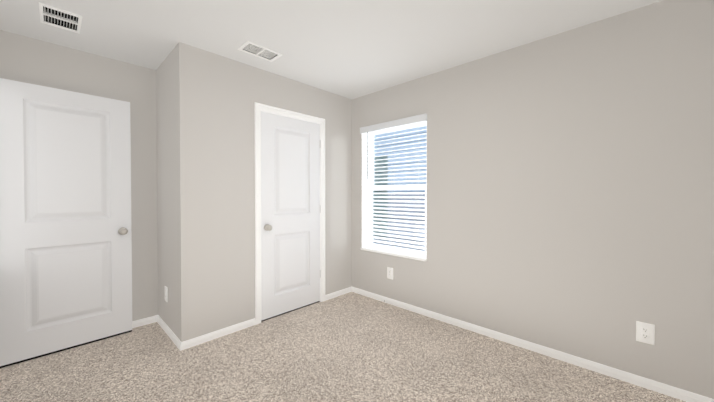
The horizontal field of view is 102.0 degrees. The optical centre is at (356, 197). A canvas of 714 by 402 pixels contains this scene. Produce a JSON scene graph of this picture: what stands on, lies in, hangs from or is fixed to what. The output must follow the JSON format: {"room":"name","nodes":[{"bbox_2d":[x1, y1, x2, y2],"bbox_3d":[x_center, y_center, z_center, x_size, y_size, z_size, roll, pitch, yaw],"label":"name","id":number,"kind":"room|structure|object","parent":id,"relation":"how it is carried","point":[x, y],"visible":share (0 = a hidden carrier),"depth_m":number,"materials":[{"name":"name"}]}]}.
{"room":"empty bedroom","nodes":[
{"label":"empty bedroom","id":0,"kind":"room"},
{"bbox_2d":[0,30,157,320],"bbox_3d":[-2.213,-0.011,2.583,0.115,2.424,4.521,1,1,44],"label":"wall","id":1,"kind":"structure","parent":0,"point":[25,59],"depth_m":2.66,"materials":[{"name":"grey paint"}]},
{"bbox_2d":[0,78,131,367],"bbox_3d":[-2.284,0.179,2.305,0.153,2.046,0.782,1,1,44],"label":"entry door","id":2,"kind":"structure","parent":1,"relation":"in","point":[65,231],"depth_m":2.26,"materials":[{"name":"white paint"}]},
{"bbox_2d":[156,42,196,341],"bbox_3d":[-1.621,-0.011,2.576,0.750,2.424,0.115,1,1,44],"label":"wall","id":3,"kind":"structure","parent":0,"point":[176,166],"depth_m":2.35,"materials":[{"name":"grey paint"}]},
{"bbox_2d":[164,286,167,301],"bbox_3d":[-1.712,0.861,2.590,0.084,0.129,0.008,1,1,44],"label":"electrical outlet","id":4,"kind":"object","parent":3,"relation":"attached to","point":[166,293],"visible":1,"depth_m":2.57,"materials":[{"name":"white plastic"}]},
{"bbox_2d":[195,47,351,336],"bbox_3d":[-0.730,-0.018,3.048,0.115,2.424,1.798,1,1,44],"label":"wall","id":5,"kind":"structure","parent":0,"point":[229,92],"depth_m":2.61,"materials":[{"name":"grey paint"}]},
{"bbox_2d":[132,315,255,350],"bbox_3d":[-1.786,1.172,2.410,0.763,0.061,1.609,1,1,44],"label":"baseboard","id":6,"kind":"structure","parent":5,"relation":"attached to","point":[179,344],"depth_m":2.53,"materials":[{"name":"white paint"}]},
{"bbox_2d":[254,102,324,324],"bbox_3d":[-0.710,0.169,3.070,0.115,2.050,0.765,1,1,44],"label":"door frame","id":7,"kind":"structure","parent":5,"relation":"attached to","point":[320,188],"depth_m":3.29,"materials":[{"name":"white paint"}]},
{"bbox_2d":[261,111,320,321],"bbox_3d":[-0.655,0.180,3.025,0.102,2.026,0.741,1,1,44],"label":"closet door","id":8,"kind":"structure","parent":5,"relation":"in","point":[290,217],"depth_m":3.00,"materials":[{"name":"white paint"}]},
{"bbox_2d":[0,0,662,98],"bbox_3d":[-0.715,-1.255,1.164,4.220,0.100,4.796,1,1,44],"label":"ceiling","id":9,"kind":"structure","parent":0,"point":[351,49],"depth_m":2.10,"materials":[{"name":"white paint"}]},
{"bbox_2d":[39,2,81,33],"bbox_3d":[-2.011,-1.255,1.964,0.297,0.092,0.196,1,1,44],"label":"ceiling vent","id":10,"kind":"object","parent":9,"relation":"in","point":[56,17],"visible":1,"depth_m":1.99,"materials":[{"name":"white metal"}]},
{"bbox_2d":[237,41,281,61],"bbox_3d":[-0.808,-1.261,2.417,0.182,0.092,0.313,1,1,44],"label":"ceiling vent","id":11,"kind":"object","parent":9,"relation":"in","point":[254,49],"visible":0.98,"depth_m":2.42,"materials":[{"name":"white metal"}]},
{"bbox_2d":[0,292,685,401],"bbox_3d":[-0.131,1.261,1.807,4.220,0.100,3.106,1,1,44],"label":"floor","id":12,"kind":"structure","parent":0,"point":[351,347],"depth_m":2.04,"materials":[{"name":"carpet"}]},
{"bbox_2d":[352,0,713,398],"bbox_3d":[0.888,-0.015,2.854,4.220,2.424,0.160,1,1,44],"label":"wall","id":13,"kind":"structure","parent":0,"point":[570,191],"depth_m":2.07,"materials":[{"name":"grey paint"}]},
{"bbox_2d":[387,267,392,279],"bbox_3d":[0.371,0.847,3.244,0.084,0.129,0.008,1,1,44],"label":"electrical outlet","id":14,"kind":"object","parent":13,"relation":"attached to","point":[389,273],"visible":1,"depth_m":3.25,"materials":[{"name":"white plastic"}]},
{"bbox_2d":[361,247,426,260],"bbox_3d":[0.406,0.627,3.264,0.900,0.024,0.117,1,1,44],"label":"window sill","id":15,"kind":"structure","parent":13,"relation":"attached to","point":[415,257],"depth_m":3.19,"materials":[{"name":"white paint"}]},
{"bbox_2d":[362,121,426,250],"bbox_3d":[0.440,-0.115,3.290,0.892,1.458,0.169,1,1,44],"label":"window","id":16,"kind":"structure","parent":13,"relation":"in","point":[374,158],"depth_m":3.54,"materials":[{"name":"white plastic"}]},
{"bbox_2d":[363,121,426,256],"bbox_3d":[0.408,-0.119,3.256,0.880,1.444,0.068,1,1,44],"label":"window blinds","id":17,"kind":"object","parent":16,"relation":"attached to","point":[398,249],"visible":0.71,"depth_m":3.23,"materials":[{"name":"white plastic"}]},
{"bbox_2d":[360,113,426,133],"bbox_3d":[0.370,-0.811,3.208,0.904,0.072,0.030,1,1,44],"label":"valance","id":18,"kind":"object","parent":17,"relation":"attached to","point":[400,122],"visible":0.96,"depth_m":3.15,"materials":[{"name":"white plastic"}]},
{"bbox_2d":[325,286,713,401],"bbox_3d":[0.950,1.173,2.391,3.240,0.061,0.445,1,1,44],"label":"baseboard","id":19,"kind":"structure","parent":13,"relation":"attached to","point":[665,389],"depth_m":2.19,"materials":[{"name":"white paint"}]},
{"bbox_2d":[636,321,654,344],"bbox_3d":[1.836,0.861,1.841,0.084,0.129,0.008,1,1,44],"label":"electrical outlet","id":20,"kind":"object","parent":13,"relation":"attached to","point":[645,332],"visible":1,"depth_m":1.84,"materials":[{"name":"white plastic"}]},
{"label":"outside","id":21,"kind":"structure","parent":0,"visible":0},
{"bbox_2d":[373,126,426,250],"bbox_3d":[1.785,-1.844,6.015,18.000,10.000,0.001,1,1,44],"label":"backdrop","id":22,"kind":"structure","parent":21,"point":[404,155],"depth_m":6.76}
]}

